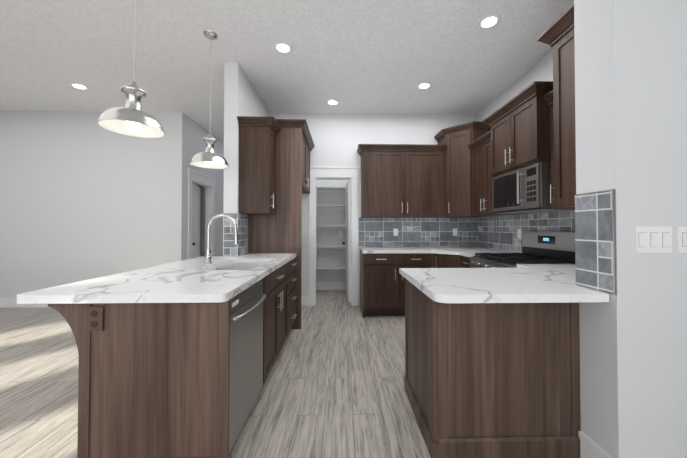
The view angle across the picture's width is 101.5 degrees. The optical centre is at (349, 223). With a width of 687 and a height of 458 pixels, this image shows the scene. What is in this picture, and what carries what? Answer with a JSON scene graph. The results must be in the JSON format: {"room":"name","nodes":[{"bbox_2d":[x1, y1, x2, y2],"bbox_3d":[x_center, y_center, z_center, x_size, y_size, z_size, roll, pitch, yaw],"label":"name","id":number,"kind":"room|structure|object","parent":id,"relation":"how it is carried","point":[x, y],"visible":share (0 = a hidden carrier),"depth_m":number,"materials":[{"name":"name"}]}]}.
{"room":"kitchen","nodes":[
{"label":"kitchen","id":0,"kind":"room"},
{"bbox_2d":[188,117,219,255],"bbox_3d":[-2.748,-0.205,5.933,0.120,3.050,2.760,0,-1,-2],"label":"wall","id":1,"kind":"structure","parent":0,"point":[196,132],"depth_m":5.58,"materials":[{"name":"white paint"}]},
{"bbox_2d":[192,182,200,257],"bbox_3d":[-2.775,0.295,5.049,0.260,2.000,0.707,0,-1,-2],"label":"hall door","id":2,"kind":"structure","parent":1,"relation":"in","point":[196,196],"depth_m":5.12,"materials":[{"name":"white wood"}]},
{"bbox_2d":[0,290,430,457],"bbox_3d":[-2.724,1.290,1.981,14.920,0.050,10.620,0,-1,-2],"label":"floor","id":3,"kind":"structure","parent":0,"point":[333,385],"depth_m":2.11,"materials":[{"name":"grey wood"}]},
{"bbox_2d":[176,283,287,406],"bbox_3d":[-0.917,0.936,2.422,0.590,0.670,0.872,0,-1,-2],"label":"base cabinet","id":4,"kind":"object","parent":3,"relation":"on","point":[202,329],"depth_m":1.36,"materials":[{"name":"brown wood"}]},
{"bbox_2d":[16,271,267,302],"bbox_3d":[-1.091,0.361,1.695,0.980,0.040,0.756,0,-1,-2],"label":"countertop","id":5,"kind":"structure","parent":4,"relation":"on","point":[130,286],"depth_m":1.45,"materials":[{"name":"white stone"}]},
{"bbox_2d":[213,263,264,269],"bbox_3d":[-0.950,0.489,2.450,0.428,0.192,0.758,0,-1,-2],"label":"sink","id":6,"kind":"object","parent":5,"relation":"in","point":[225,266],"depth_m":2.77,"materials":[{"name":"silver metal"}]},
{"bbox_2d":[229,278,265,452],"bbox_3d":[-0.867,0.824,1.685,0.636,0.874,0.596,0,-1,-2],"label":"dishwasher","id":7,"kind":"object","parent":3,"relation":"on","point":[246,345],"visible":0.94,"depth_m":1.61,"materials":[{"name":"silver metal"}]},
{"bbox_2d":[232,259,295,333],"bbox_3d":[-0.935,0.841,3.099,0.590,0.879,0.588,0,-1,-2],"label":"base cabinet","id":8,"kind":"object","parent":3,"relation":"on","point":[285,272],"depth_m":2.96,"materials":[{"name":"brown wood"}]},
{"bbox_2d":[136,259,231,270],"bbox_3d":[-1.381,0.371,2.440,0.440,0.040,0.750,0,-1,-2],"label":"countertop","id":9,"kind":"structure","parent":8,"relation":"on","point":[188,264],"depth_m":2.32,"materials":[{"name":"white stone"}]},
{"bbox_2d":[204,214,237,263],"bbox_3d":[-1.119,0.134,2.435,0.288,0.431,0.090,0,-1,-2],"label":"faucet","id":10,"kind":"object","parent":9,"relation":"on","point":[208,256],"visible":1,"depth_m":2.44,"materials":[{"name":"silver metal"}]},
{"bbox_2d":[196,255,295,262],"bbox_3d":[-1.128,0.380,3.108,0.980,0.040,0.572,0,-1,-2],"label":"countertop","id":11,"kind":"structure","parent":8,"relation":"on","point":[242,258],"depth_m":2.84,"materials":[{"name":"white stone"}]},
{"bbox_2d":[360,251,427,317],"bbox_3d":[0.679,0.855,4.116,1.026,0.879,0.686,0,-1,-2],"label":"base cabinet","id":12,"kind":"object","parent":3,"relation":"on","point":[381,288],"depth_m":3.83,"materials":[{"name":"brown wood"}]},
{"bbox_2d":[360,247,512,258],"bbox_3d":[1.107,0.390,3.826,1.865,0.040,1.303,0,-1,-2],"label":"countertop","id":13,"kind":"structure","parent":12,"relation":"on","point":[369,252],"depth_m":3.83,"materials":[{"name":"white stone"}]},
{"bbox_2d":[428,259,455,262],"bbox_3d":[1.558,0.853,4.004,0.954,0.879,0.957,0,-1,-2],"label":"base cabinet","id":14,"kind":"object","parent":3,"relation":"on","point":[429,260],"depth_m":3.76,"materials":[{"name":"brown wood"}]},
{"bbox_2d":[456,259,469,262],"bbox_3d":[1.707,0.845,3.416,0.686,0.879,0.464,0,-1,-2],"label":"base cabinet","id":15,"kind":"object","parent":3,"relation":"on","point":[457,260],"depth_m":3.50,"materials":[{"name":"brown wood"}]},
{"bbox_2d":[404,279,547,457],"bbox_3d":[0.733,0.823,1.832,0.586,0.879,0.658,0,-1,-2],"label":"base cabinet","id":16,"kind":"object","parent":3,"relation":"on","point":[492,363],"depth_m":1.50,"materials":[{"name":"brown wood"}]},
{"bbox_2d":[392,263,608,302],"bbox_3d":[1.242,0.363,1.871,1.700,0.040,1.071,0,-1,-2],"label":"countertop","id":17,"kind":"structure","parent":16,"relation":"on","point":[442,282],"depth_m":1.58,"materials":[{"name":"white stone"}]},
{"bbox_2d":[470,231,575,267],"bbox_3d":[1.687,0.681,2.799,0.755,1.190,0.753,0,-1,-2],"label":"range","id":18,"kind":"object","parent":3,"relation":"on","point":[548,247],"visible":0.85,"depth_m":2.72,"materials":[{"name":"silver metal"}]},
{"bbox_2d":[544,303,567,457],"bbox_3d":[1.076,0.823,1.851,0.316,0.879,0.634,0,-1,-2],"label":"base cabinet","id":19,"kind":"object","parent":3,"relation":"on","point":[557,312],"depth_m":1.51,"materials":[{"name":"brown wood"}]},
{"bbox_2d":[568,303,580,457],"bbox_3d":[1.639,0.823,1.851,0.907,0.879,0.664,0,-1,-2],"label":"base cabinet","id":20,"kind":"object","parent":3,"relation":"on","point":[574,419],"depth_m":1.51,"materials":[{"name":"brown wood"}]},
{"bbox_2d":[0,111,475,304],"bbox_3d":[-3.989,-0.226,4.425,12.280,3.050,0.150,0,-1,-2],"label":"wall","id":21,"kind":"structure","parent":0,"point":[84,196],"depth_m":4.39,"materials":[{"name":"white paint"}]},
{"bbox_2d":[342,180,350,301],"bbox_3d":[-0.061,0.294,4.858,0.135,1.998,0.556,0,-1,-2],"label":"pantry door","id":22,"kind":"structure","parent":21,"relation":"in","point":[348,240],"depth_m":4.59,"materials":[{"name":"white wood"}]},
{"bbox_2d":[360,147,439,217],"bbox_3d":[0.802,-0.589,4.313,1.240,0.992,0.340,0,-1,-2],"label":"upper cabinet","id":23,"kind":"object","parent":21,"relation":"attached to","point":[397,182],"depth_m":4.15,"materials":[{"name":"brown wood"}]},
{"bbox_2d":[432,123,487,217],"bbox_3d":[1.701,-0.711,4.177,0.660,1.232,0.663,0,-1,-2],"label":"upper cabinet","id":24,"kind":"object","parent":21,"relation":"attached to","point":[455,143],"depth_m":4.04,"materials":[{"name":"brown wood"}]},
{"bbox_2d":[220,63,271,255],"bbox_3d":[-1.320,-0.236,3.737,0.158,3.050,1.348,0,-1,-2],"label":"wall","id":25,"kind":"structure","parent":0,"point":[241,98],"depth_m":3.09,"materials":[{"name":"white paint"}]},
{"bbox_2d":[238,123,275,214],"bbox_3d":[-1.065,-0.604,3.262,0.338,0.992,0.296,0,-1,-2],"label":"upper cabinet","id":26,"kind":"object","parent":25,"relation":"attached to","point":[257,141],"depth_m":3.12,"materials":[{"name":"brown wood"}]},
{"bbox_2d":[276,127,311,194],"bbox_3d":[-0.934,-0.829,3.953,0.636,0.702,0.989,0,-1,-2],"label":"upper cabinet","id":27,"kind":"object","parent":25,"relation":"attached to","point":[292,149],"depth_m":3.43,"materials":[{"name":"brown wood"}]},
{"bbox_2d":[0,0,573,141],"bbox_3d":[-2.724,-1.820,2.025,14.920,0.090,10.620,0,-1,-2],"label":"ceiling","id":28,"kind":"structure","parent":0,"point":[443,57],"depth_m":2.91,"materials":[{"name":"white paint"}]},
{"bbox_2d":[98,0,164,137],"bbox_3d":[-1.320,-1.176,1.719,0.324,1.224,0.324,0,-1,-2],"label":"pendant light","id":29,"kind":"object","parent":28,"relation":"hanging from","point":[132,118],"visible":1,"depth_m":1.69,"materials":[{"name":"silver metal"}]},
{"bbox_2d":[190,30,228,168],"bbox_3d":[-1.310,-1.156,2.633,0.324,1.239,0.324,0,-1,-2],"label":"pendant light","id":30,"kind":"object","parent":28,"relation":"hanging from","point":[209,158],"visible":1,"depth_m":2.60,"materials":[{"name":"silver metal"}]},
{"bbox_2d":[476,50,567,252],"bbox_3d":[2.127,-0.246,3.032,0.128,3.050,2.940,0,-1,-2],"label":"wall","id":31,"kind":"structure","parent":0,"point":[494,232],"depth_m":3.47,"materials":[{"name":"grey tile"}]},
{"bbox_2d":[472,139,519,217],"bbox_3d":[1.877,-0.564,3.556,0.340,0.922,0.696,0,-1,-2],"label":"upper cabinet","id":32,"kind":"object","parent":31,"relation":"attached to","point":[481,185],"depth_m":3.65,"materials":[{"name":"brown wood"}]},
{"bbox_2d":[488,91,543,178],"bbox_3d":[1.842,-0.835,2.825,0.450,0.602,0.766,0,-1,-2],"label":"upper cabinet","id":33,"kind":"object","parent":31,"relation":"attached to","point":[515,137],"depth_m":2.71,"materials":[{"name":"brown wood"}]},
{"bbox_2d":[492,162,572,213],"bbox_3d":[1.822,-0.323,2.818,0.486,0.414,0.758,0,-1,-2],"label":"microwave","id":34,"kind":"object","parent":33,"relation":"attached to","point":[525,190],"visible":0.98,"depth_m":2.65,"materials":[{"name":"silver metal"}]},
{"bbox_2d":[517,229,521,238],"bbox_3d":[2.051,0.127,3.391,0.004,0.115,0.070,0,-1,-2],"label":"switch plate","id":35,"kind":"object","parent":31,"relation":"attached to","point":[518,230],"depth_m":3.39,"materials":[{"name":"white plastic"}]},
{"bbox_2d":[568,0,686,457],"bbox_3d":[2.928,-0.268,1.472,3.390,3.050,0.222,0,-1,-2],"label":"wall","id":36,"kind":"structure","parent":0,"point":[631,55],"depth_m":1.33,"materials":[{"name":"white paint"}]},
{"bbox_2d":[0,166,611,457],"bbox_3d":[-2.724,0.165,1.997,14.680,2.200,10.380,0,-1,-2],"label":"baseboard","id":37,"kind":"structure","parent":36,"relation":"attached to","point":[589,448],"depth_m":4.44,"materials":[{"name":"white"}]},
{"bbox_2d":[544,19,575,209],"bbox_3d":[1.822,-0.753,1.880,0.540,1.252,0.628,0,-1,-2],"label":"upper cabinet","id":38,"kind":"object","parent":36,"relation":"attached to","point":[559,93],"depth_m":2.06,"materials":[{"name":"brown wood"}]},
{"bbox_2d":[635,227,677,252],"bbox_3d":[1.424,0.076,1.312,0.172,0.122,0.012,0,-1,-2],"label":"switch plate","id":39,"kind":"object","parent":36,"relation":"attached to","point":[653,239],"depth_m":1.31,"materials":[{"name":"white plastic"}]},
{"bbox_2d":[678,227,686,252],"bbox_3d":[1.577,0.076,1.316,0.078,0.122,0.012,0,-1,-2],"label":"switch plate","id":40,"kind":"object","parent":36,"relation":"attached to","point":[682,231],"depth_m":1.32,"materials":[{"name":"white plastic"}]}
]}

